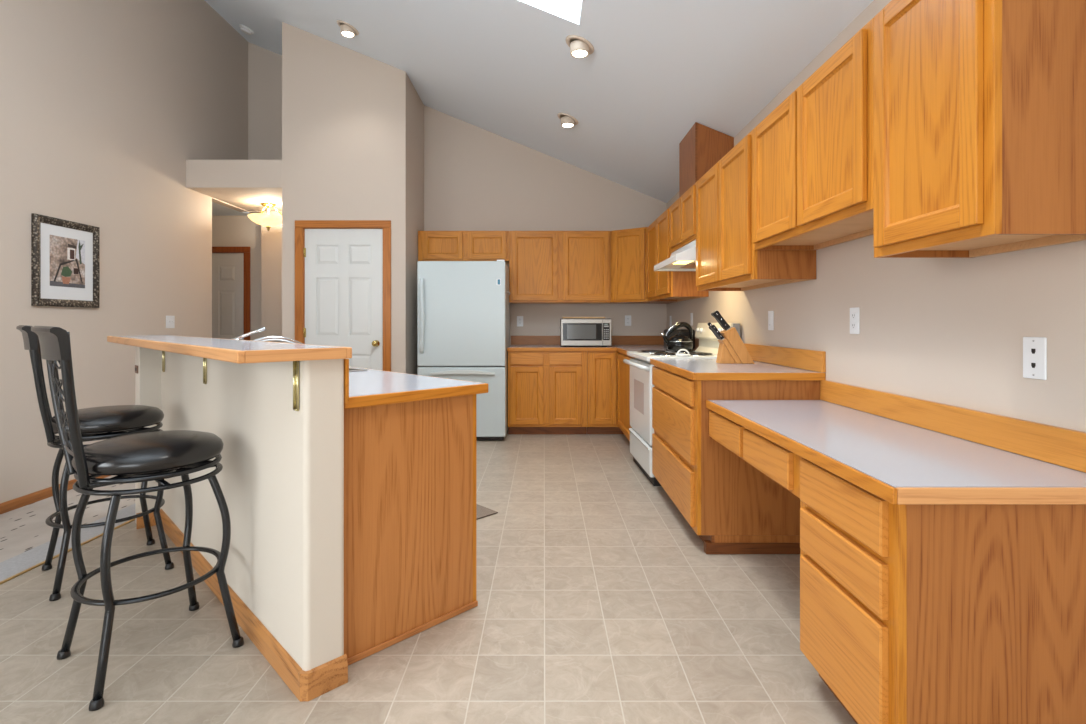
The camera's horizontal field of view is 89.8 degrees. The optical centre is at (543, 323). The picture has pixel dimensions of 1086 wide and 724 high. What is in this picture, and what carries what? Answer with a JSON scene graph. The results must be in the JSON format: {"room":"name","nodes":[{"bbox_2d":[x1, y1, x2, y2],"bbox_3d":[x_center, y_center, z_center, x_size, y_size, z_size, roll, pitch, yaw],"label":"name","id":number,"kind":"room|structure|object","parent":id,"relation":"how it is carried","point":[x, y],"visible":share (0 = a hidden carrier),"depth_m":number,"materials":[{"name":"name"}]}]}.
{"room":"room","nodes":[
{"label":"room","id":0,"kind":"room"},
{"bbox_2d":[0,475,134,562],"bbox_3d":[-3.120,1.262,-0.200,0.960,0.075,10.800,0,0,0],"label":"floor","id":1,"kind":"structure","parent":0,"point":[23,529],"depth_m":3.42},
{"bbox_2d":[0,504,134,580],"bbox_3d":[-2.503,1.204,-0.150,0.223,0.112,10.700,0,0,0],"label":"trim","id":2,"kind":"structure","parent":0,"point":[14,565],"depth_m":2.73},
{"bbox_2d":[0,519,134,583],"bbox_3d":[-2.381,1.137,-0.150,0.019,0.006,10.700,0,0,0],"label":"trim","id":3,"kind":"structure","parent":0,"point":[118,526],"depth_m":2.60,"materials":[{"name":"brown wood"}]},
{"bbox_2d":[0,0,247,502],"bbox_3d":[-3.550,-1.046,0.475,0.100,4.571,11.950,0,0,0],"label":"wall","id":4,"kind":"structure","parent":0,"point":[105,104],"depth_m":4.35,"materials":[{"name":"beige paint"}]},
{"bbox_2d":[0,475,110,513],"bbox_3d":[-3.493,1.192,0.122,0.014,0.066,11.245,0,0,0],"label":"baseboard","id":5,"kind":"structure","parent":4,"relation":"attached to","point":[13,504],"depth_m":3.70,"materials":[{"name":"brown wood"}]},
{"bbox_2d":[31,213,99,307],"bbox_3d":[-3.485,-0.437,3.993,0.030,0.630,0.545,0,0,0],"label":"framed picture","id":6,"kind":"object","parent":4,"relation":"attached to","point":[65,254],"visible":1,"depth_m":3.96,"materials":[{"name":"multicoloured paper"}]},
{"bbox_2d":[50,235,84,287],"bbox_3d":[-3.487,-0.447,3.993,0.002,0.360,0.295,0,0,0],"label":"print","id":7,"kind":"object","parent":6,"relation":"attached to","point":[67,252],"depth_m":3.99},
{"bbox_2d":[166,316,174,327],"bbox_3d":[-3.492,-0.015,5.100,0.016,0.118,0.115,0,0,0],"label":"light switch","id":8,"kind":"object","parent":4,"relation":"attached to","point":[170,320],"visible":1,"depth_m":5.10,"materials":[{"name":"white plastic"}]},
{"bbox_2d":[186,160,281,210],"bbox_3d":[-3.031,-1.466,5.889,0.936,0.272,1.119,0,0,0],"label":"wall","id":9,"kind":"structure","parent":0,"point":[243,184],"depth_m":5.33,"materials":[{"name":"beige paint"}]},
{"bbox_2d":[247,202,281,230],"bbox_3d":[-3.060,-1.178,6.050,0.410,0.302,0.410,0,0,0],"label":"ceiling lamp","id":10,"kind":"object","parent":9,"relation":"attached to","point":[268,220],"visible":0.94,"depth_m":5.95,"materials":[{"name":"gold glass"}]},
{"bbox_2d":[212,216,260,339],"bbox_3d":[-4.100,-0.135,6.770,1.800,2.550,0.100,0,0,0],"label":"wall","id":11,"kind":"structure","parent":0,"point":[227,231],"depth_m":6.72,"materials":[{"name":"beige paint"}]},
{"bbox_2d":[212,247,250,340],"bbox_3d":[-4.068,0.097,6.760,0.902,2.085,0.116,0,0,0],"label":"door","id":12,"kind":"structure","parent":11,"relation":"in","point":[231,266],"depth_m":6.73,"materials":[{"name":"white paint"}]},
{"bbox_2d":[135,346,343,670],"bbox_3d":[-1.488,0.626,2.432,2.187,1.028,0.231,0,0,45],"label":"wall","id":13,"kind":"structure","parent":0,"point":[280,479],"depth_m":1.85,"materials":[{"name":"beige paint"}]},
{"bbox_2d":[162,351,164,371],"bbox_3d":[-2.171,0.191,2.997,0.036,0.159,0.140,0,0,45],"label":"bracket","id":14,"kind":"object","parent":13,"relation":"attached to","point":[163,352],"visible":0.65,"depth_m":3.03,"materials":[{"name":"gold metal"}]},
{"bbox_2d":[203,358,206,383],"bbox_3d":[-1.560,0.191,2.386,0.036,0.159,0.140,0,0,45],"label":"bracket","id":15,"kind":"object","parent":13,"relation":"attached to","point":[204,359],"visible":0.65,"depth_m":2.42,"materials":[{"name":"gold metal"}]},
{"bbox_2d":[107,335,351,363],"bbox_3d":[-1.625,0.093,2.512,2.550,0.036,0.330,0,0,45],"label":"breakfast bar","id":16,"kind":"object","parent":13,"relation":"on","point":[228,350],"visible":1,"depth_m":1.72,"materials":[{"name":"white laminate"}]},
{"bbox_2d":[136,509,347,701],"bbox_3d":[-1.451,1.097,2.368,2.086,0.085,0.142,0,0,41],"label":"baseboard","id":17,"kind":"structure","parent":13,"relation":"attached to","point":[306,686],"depth_m":1.82,"materials":[{"name":"brown wood"}]},
{"bbox_2d":[293,361,298,410],"bbox_3d":[-0.814,0.191,1.640,0.036,0.159,0.140,0,0,45],"label":"bracket","id":18,"kind":"object","parent":13,"relation":"attached to","point":[295,363],"visible":0.65,"depth_m":1.68,"materials":[{"name":"gold metal"}]},
{"bbox_2d":[344,359,348,402],"bbox_3d":[-1.408,0.184,2.525,2.198,0.140,0.012,0,0,45],"label":"backsplash","id":19,"kind":"structure","parent":13,"relation":"attached to","point":[346,361],"depth_m":1.75,"materials":[{"name":"brown wood"}]},
{"bbox_2d":[248,42,281,342],"bbox_3d":[-2.981,-1.095,6.500,1.038,4.471,0.100,0,0,0],"label":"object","id":20,"kind":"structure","parent":0,"point":[264,65],"depth_m":6.45,"materials":[{"name":"beige paint"}]},
{"bbox_2d":[282,22,407,373],"bbox_3d":[-1.958,-0.906,5.380,1.208,4.092,0.100,0,0,0],"label":"wall","id":21,"kind":"structure","parent":0,"point":[345,110],"depth_m":5.33,"materials":[{"name":"beige paint"}]},
{"bbox_2d":[295,220,390,371],"bbox_3d":[-1.962,0.067,5.346,0.937,2.145,0.164,0,0,0],"label":"door","id":22,"kind":"structure","parent":21,"relation":"in","point":[343,267],"depth_m":5.34,"materials":[{"name":"white paint"}]},
{"bbox_2d":[408,77,423,374],"bbox_3d":[-1.404,-0.682,5.840,0.100,3.644,0.820,0,0,0],"label":"wall","id":23,"kind":"structure","parent":0,"point":[415,105],"depth_m":5.70,"materials":[{"name":"beige paint"}]},
{"bbox_2d":[0,431,855,723],"bbox_3d":[-0.448,1.200,0.610,3.865,0.120,12.420,0,0,0],"label":"floor","id":24,"kind":"structure","parent":0,"point":[599,602],"depth_m":1.99,"materials":[{"name":"tile"}]},
{"bbox_2d":[16,325,173,600],"bbox_3d":[-2.056,0.573,2.500,0.434,1.132,0.525,0,0,44],"label":"bar stool","id":25,"kind":"object","parent":24,"relation":"on","point":[103,422],"visible":0.83,"depth_m":2.41,"materials":[{"name":"black metal"}]},
{"bbox_2d":[51,405,163,433],"bbox_3d":[-2.025,0.436,2.533,0.426,0.084,0.426,0,0,-42],"label":"seat cushion","id":26,"kind":"object","parent":25,"relation":"on","point":[132,418],"depth_m":2.44,"materials":[{"name":"black leather"}]},
{"bbox_2d":[31,326,243,710],"bbox_3d":[-1.390,0.573,1.861,0.434,1.132,0.525,0,0,38],"label":"bar stool","id":27,"kind":"object","parent":24,"relation":"on","point":[158,456],"visible":1,"depth_m":1.76,"materials":[{"name":"black metal"}]},
{"bbox_2d":[72,430,222,474],"bbox_3d":[-1.363,0.436,1.897,0.426,0.084,0.426,0,0,42],"label":"seat cushion","id":28,"kind":"object","parent":27,"relation":"on","point":[156,451],"depth_m":1.77,"materials":[{"name":"black leather"}]},
{"bbox_2d":[344,394,477,664],"bbox_3d":[-1.213,0.710,2.748,2.118,0.858,0.600,0,0,45],"label":"base cabinet","id":29,"kind":"object","parent":24,"relation":"on","point":[410,467],"visible":0.48,"depth_m":1.97,"materials":[{"name":"brown wood"}]},
{"bbox_2d":[344,359,487,408],"bbox_3d":[-1.194,0.197,2.739,2.198,0.166,0.616,0,0,45],"label":"countertop","id":30,"kind":"structure","parent":29,"relation":"on","point":[372,387],"depth_m":2.08,"materials":[{"name":"white laminate"}]},
{"bbox_2d":[232,327,302,343],"bbox_3d":[-1.422,0.129,2.841,0.231,0.224,0.384,0,0,45],"label":"faucet","id":31,"kind":"object","parent":30,"relation":"on","point":[266,338],"visible":0.39,"depth_m":2.82,"materials":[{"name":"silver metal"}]},
{"bbox_2d":[349,367,367,371],"bbox_3d":[-1.354,0.321,2.917,0.824,0.169,0.464,0,0,45],"label":"sink","id":32,"kind":"object","parent":30,"relation":"in","point":[350,368],"visible":0.08,"depth_m":2.80,"materials":[{"name":"silver metal"}]},
{"bbox_2d":[417,260,509,439],"bbox_3d":[-0.783,0.261,5.600,0.877,1.756,0.821,0,0,0],"label":"refrigerator","id":33,"kind":"object","parent":24,"relation":"on","point":[463,307],"visible":0.84,"depth_m":5.25,"materials":[{"name":"grey metal"}]},
{"bbox_2d":[476,504,497,519],"bbox_3d":[-0.718,1.135,3.362,0.750,0.008,0.500,0,0,45],"label":"floor mat","id":34,"kind":"object","parent":24,"relation":"on","point":[481,512],"visible":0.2,"depth_m":3.26,"materials":[{"name":"beige fabric"}]},
{"bbox_2d":[508,351,586,433],"bbox_3d":[0.036,0.710,5.829,0.806,0.858,0.638,0,0,0],"label":"base cabinet","id":35,"kind":"object","parent":24,"relation":"on","point":[547,390],"visible":0.97,"depth_m":5.52,"materials":[{"name":"brown wood"}]},
{"bbox_2d":[587,351,634,441],"bbox_3d":[0.911,0.710,5.362,0.938,0.858,1.567,0,0,0],"label":"base cabinet","id":36,"kind":"object","parent":24,"relation":"on","point":[608,376],"visible":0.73,"depth_m":5.51,"materials":[{"name":"brown wood"}]},
{"bbox_2d":[507,336,698,354],"bbox_3d":[0.506,0.208,5.361,1.756,0.143,1.577,0,0,0],"label":"countertop","id":37,"kind":"structure","parent":36,"relation":"on","point":[622,344],"depth_m":6.00,"materials":[{"name":"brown laminate"}]},
{"bbox_2d":[560,319,610,346],"bbox_3d":[0.434,0.095,5.788,0.518,0.293,0.383,0,0,0],"label":"microwave","id":38,"kind":"object","parent":37,"relation":"on","point":[573,332],"visible":0.99,"depth_m":5.60,"materials":[{"name":"grey metal"}]},
{"bbox_2d":[562,317,604,318],"bbox_3d":[0.415,-0.060,5.770,0.440,0.016,0.280,0,0,0],"label":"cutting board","id":39,"kind":"object","parent":38,"relation":"on","point":[562,317],"visible":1,"depth_m":5.72,"materials":[{"name":"brown wood"}]},
{"bbox_2d":[664,329,694,350],"bbox_3d":[1.194,0.145,4.860,0.272,0.192,0.160,0,0,0],"label":"countertop appliance","id":40,"kind":"object","parent":37,"relation":"on","point":[685,332],"visible":0.42,"depth_m":4.78,"materials":[{"name":"black plastic"}]},
{"bbox_2d":[623,323,739,485],"bbox_3d":[1.009,0.567,4.175,0.702,1.144,0.768,0,0,-2],"label":"electric stove","id":41,"kind":"object","parent":24,"relation":"on","point":[641,385],"visible":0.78,"depth_m":4.09,"materials":[{"name":"white metal"}]},
{"bbox_2d":[627,351,716,361],"bbox_3d":[1.031,0.249,4.180,0.657,0.034,0.760,0,0,-2],"label":"cooktop","id":42,"kind":"object","parent":41,"relation":"in","point":[641,356],"depth_m":3.95,"materials":[{"name":"white ceramic"}]},
{"bbox_2d":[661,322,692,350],"bbox_3d":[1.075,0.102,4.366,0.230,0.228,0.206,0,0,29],"label":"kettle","id":43,"kind":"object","parent":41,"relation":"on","point":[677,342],"visible":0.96,"depth_m":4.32,"materials":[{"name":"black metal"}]},
{"bbox_2d":[676,349,690,355],"bbox_3d":[0.985,0.206,3.860,0.105,0.051,0.104,0,0,-20],"label":"spoon rest","id":44,"kind":"object","parent":41,"relation":"on","point":[677,354],"visible":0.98,"depth_m":3.85,"materials":[{"name":"white ceramic"}]},
{"bbox_2d":[652,366,819,553],"bbox_3d":[1.062,0.710,3.227,0.643,0.858,1.077,0,0,0],"label":"base cabinet","id":45,"kind":"object","parent":24,"relation":"on","point":[731,505],"visible":0.66,"depth_m":2.70,"materials":[{"name":"brown wood"}]},
{"bbox_2d":[650,343,825,379],"bbox_3d":[1.058,0.208,3.222,0.651,0.143,1.092,0,0,0],"label":"countertop","id":46,"kind":"structure","parent":45,"relation":"on","point":[770,362],"depth_m":2.87,"materials":[{"name":"white laminate"}]},
{"bbox_2d":[716,327,753,363],"bbox_3d":[1.162,0.132,3.320,0.204,0.218,0.100,0,0,0],"label":"knife block","id":47,"kind":"object","parent":46,"relation":"on","point":[731,350],"visible":0.9,"depth_m":3.27,"materials":[{"name":"brown wood"}]},
{"bbox_2d":[711,325,724,339],"bbox_3d":[1.048,0.055,3.288,0.082,0.095,0.020,0,0,0],"label":"kitchen knife","id":48,"kind":"object","parent":47,"relation":"in","point":[713,327],"visible":1,"depth_m":3.28,"materials":[{"name":"black plastic"}]},
{"bbox_2d":[712,310,730,330],"bbox_3d":[1.073,-0.016,3.292,0.110,0.125,0.020,0,0,0],"label":"kitchen knife","id":49,"kind":"object","parent":47,"relation":"in","point":[725,325],"visible":1,"depth_m":3.28,"materials":[{"name":"black plastic"}]},
{"bbox_2d":[800,456,1085,723],"bbox_3d":[1.097,0.778,1.520,0.573,0.722,0.490,0,0,0],"label":"base cabinet","id":50,"kind":"object","parent":24,"relation":"on","point":[910,613],"visible":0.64,"depth_m":1.27,"materials":[{"name":"brown wood"}]},
{"bbox_2d":[709,411,799,497],"bbox_3d":[1.097,0.492,2.229,0.573,0.151,0.927,0,0,0],"label":"drawer","id":51,"kind":"object","parent":50,"relation":"attached to","point":[776,462],"visible":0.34,"depth_m":2.05,"materials":[{"name":"brown wood"}]},
{"bbox_2d":[706,380,1085,503],"bbox_3d":[1.092,0.347,1.973,0.584,0.138,1.446,0,0,0],"label":"countertop","id":52,"kind":"structure","parent":50,"relation":"on","point":[898,449],"depth_m":1.60,"materials":[{"name":"white laminate"}]},
{"bbox_2d":[205,0,873,215],"bbox_3d":[-1.758,-2.425,0.560,6.485,2.214,12.320,0,0,0],"label":"ceiling","id":53,"kind":"structure","parent":0,"point":[656,69],"depth_m":4.00,"materials":[{"name":"white paint"}]},
{"bbox_2d":[239,24,253,34],"bbox_3d":[-3.262,-3.220,5.980,0.143,0.084,0.150,0,0,5],"label":"smoke detector","id":54,"kind":"object","parent":53,"relation":"attached to","point":[243,28],"visible":1,"depth_m":5.94,"materials":[{"name":"white plastic"}]},
{"bbox_2d":[337,20,358,37],"bbox_3d":[-1.734,-2.601,4.820,0.189,0.107,0.197,0,0,25],"label":"recessed light","id":55,"kind":"object","parent":53,"relation":"in","point":[347,30],"visible":1,"depth_m":4.78,"materials":[{"name":"beige metal"}]},
{"bbox_2d":[557,113,577,127],"bbox_3d":[0.213,-1.814,4.870,0.189,0.108,0.197,0,0,25],"label":"recessed light","id":56,"kind":"object","parent":53,"relation":"in","point":[567,121],"visible":1,"depth_m":4.82,"materials":[{"name":"beige metal"}]},
{"bbox_2d":[566,35,593,57],"bbox_3d":[0.234,-1.806,3.561,0.189,0.107,0.197,0,0,25],"label":"recessed light","id":57,"kind":"object","parent":53,"relation":"in","point":[580,47],"visible":1,"depth_m":3.52,"materials":[{"name":"beige metal"}]},
{"bbox_2d":[424,105,666,344],"bbox_3d":[0.015,-0.662,6.200,2.737,3.604,0.100,0,0,0],"label":"wall","id":58,"kind":"structure","parent":0,"point":[476,178],"depth_m":6.15,"materials":[{"name":"beige paint"}]},
{"bbox_2d":[418,231,508,263],"bbox_3d":[-0.859,-0.830,5.974,0.972,0.320,0.348,0,0,0],"label":"upper cabinet","id":59,"kind":"object","parent":58,"relation":"attached to","point":[432,245],"visible":0.94,"depth_m":5.81,"materials":[{"name":"brown wood"}]},
{"bbox_2d":[517,316,522,326],"bbox_3d":[-0.270,-0.025,6.145,0.072,0.118,0.008,0,0,0],"label":"wall outlet","id":60,"kind":"object","parent":58,"relation":"attached to","point":[519,318],"visible":1,"depth_m":6.14,"materials":[{"name":"white plastic"}]},
{"bbox_2d":[509,231,610,303],"bbox_3d":[0.171,-0.608,5.974,1.083,0.765,0.348,0,0,0],"label":"upper cabinet","id":61,"kind":"object","parent":58,"relation":"attached to","point":[546,267],"visible":1,"depth_m":5.81,"materials":[{"name":"brown wood"}]},
{"bbox_2d":[625,315,630,325],"bbox_3d":[0.948,-0.032,6.145,0.072,0.118,0.008,0,0,0],"label":"wall outlet","id":62,"kind":"object","parent":58,"relation":"attached to","point":[627,317],"visible":1,"depth_m":6.14,"materials":[{"name":"white plastic"}]},
{"bbox_2d":[607,227,672,303],"bbox_3d":[1.048,-0.608,5.864,0.669,0.765,0.569,0,0,0],"label":"upper cabinet","id":63,"kind":"object","parent":58,"relation":"attached to","point":[628,246],"visible":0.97,"depth_m":5.69,"materials":[{"name":"brown wood"}]},
{"bbox_2d":[667,0,1085,431],"bbox_3d":[1.435,-0.109,0.375,0.100,2.497,11.750,0,0,0],"label":"wall","id":64,"kind":"structure","parent":0,"point":[949,331],"depth_m":1.95,"materials":[{"name":"beige paint"}]},
{"bbox_2d":[654,240,695,270],"bbox_3d":[1.151,-0.515,4.180,0.462,0.155,0.772,0,0,0],"label":"range hood","id":65,"kind":"object","parent":64,"relation":"attached to","point":[684,258],"visible":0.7,"depth_m":4.09,"materials":[{"name":"white metal"}]},
{"bbox_2d":[647,208,708,301],"bbox_3d":[1.214,-0.608,5.077,0.338,0.765,0.999,0,0,0],"label":"upper cabinet","id":66,"kind":"object","parent":64,"relation":"attached to","point":[662,286],"visible":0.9,"depth_m":4.86,"materials":[{"name":"brown wood"}]},
{"bbox_2d":[669,183,695,252],"bbox_3d":[1.214,-0.792,4.181,0.338,0.395,0.787,0,0,0],"label":"upper cabinet","id":67,"kind":"object","parent":64,"relation":"attached to","point":[682,213],"visible":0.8,"depth_m":4.11,"materials":[{"name":"brown wood"}]},
{"bbox_2d":[679,122,733,197],"bbox_3d":[1.242,-1.229,4.208,0.282,0.477,0.484,0,0,0],"label":"chase","id":68,"kind":"object","parent":67,"relation":"on","point":[702,147],"visible":0.61,"depth_m":3.97,"materials":[{"name":"brown wood"}]},
{"bbox_2d":[690,313,692,325],"bbox_3d":[1.380,-0.040,5.100,0.010,0.118,0.072,0,0,0],"label":"light switch","id":69,"kind":"object","parent":64,"relation":"attached to","point":[691,314],"visible":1,"depth_m":5.08,"materials":[{"name":"white plastic"}]},
{"bbox_2d":[696,130,815,290],"bbox_3d":[1.214,-0.608,3.276,0.338,0.765,1.017,0,0,0],"label":"upper cabinet","id":70,"kind":"object","parent":64,"relation":"attached to","point":[727,259],"visible":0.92,"depth_m":3.06,"materials":[{"name":"brown wood"}]},
{"bbox_2d":[768,311,773,329],"bbox_3d":[1.380,-0.018,3.320,0.010,0.118,0.072,0,0,0],"label":"light switch","id":71,"kind":"object","parent":64,"relation":"attached to","point":[770,313],"visible":1,"depth_m":3.31,"materials":[{"name":"white plastic"}]},
{"bbox_2d":[744,343,825,372],"bbox_3d":[1.375,0.189,3.222,0.019,0.104,1.092,0,0,0],"label":"backsplash","id":72,"kind":"structure","parent":64,"relation":"attached to","point":[813,360],"depth_m":3.02,"materials":[{"name":"brown wood"}]},
{"bbox_2d":[753,18,873,249],"bbox_3d":[1.214,-0.681,2.264,0.338,0.618,1.001,0,0,0],"label":"upper cabinet","id":73,"kind":"object","parent":64,"relation":"attached to","point":[813,153],"visible":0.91,"depth_m":2.13,"materials":[{"name":"brown wood"}]},
{"bbox_2d":[850,307,859,333],"bbox_3d":[1.380,-0.012,2.425,0.008,0.118,0.072,0,0,0],"label":"wall outlet","id":74,"kind":"object","parent":64,"relation":"attached to","point":[854,312],"visible":1,"depth_m":2.41,"materials":[{"name":"white plastic"}]},
{"bbox_2d":[851,313,855,318],"bbox_3d":[1.378,-0.034,2.425,0.002,0.028,0.034,0,0,0],"label":"receptacle","id":75,"kind":"object","parent":74,"relation":"attached to","point":[853,315],"depth_m":2.42,"materials":[{"name":"white plastic"}]},
{"bbox_2d":[851,323,855,328],"bbox_3d":[1.378,0.010,2.425,0.002,0.028,0.034,0,0,0],"label":"receptacle","id":76,"kind":"object","parent":74,"relation":"attached to","point":[853,325],"depth_m":2.42,"materials":[{"name":"white plastic"}]},
{"bbox_2d":[820,380,1085,472],"bbox_3d":[1.375,0.327,1.973,0.019,0.099,1.446,0,0,0],"label":"backsplash","id":77,"kind":"structure","parent":64,"relation":"attached to","point":[1064,447],"depth_m":1.73,"materials":[{"name":"brown wood"}]},
{"bbox_2d":[873,0,1085,257],"bbox_3d":[1.214,-0.601,1.524,0.338,0.778,0.471,0,0,0],"label":"upper cabinet","id":78,"kind":"object","parent":64,"relation":"attached to","point":[979,106],"visible":1,"depth_m":1.34,"materials":[{"name":"brown wood"}]},
{"bbox_2d":[1023,337,1046,379],"bbox_3d":[1.381,0.097,1.535,0.007,0.118,0.072,0,0,0],"label":"phone jack plate","id":79,"kind":"object","parent":64,"relation":"attached to","point":[1034,348],"visible":1,"depth_m":1.53,"materials":[{"name":"white plastic"}]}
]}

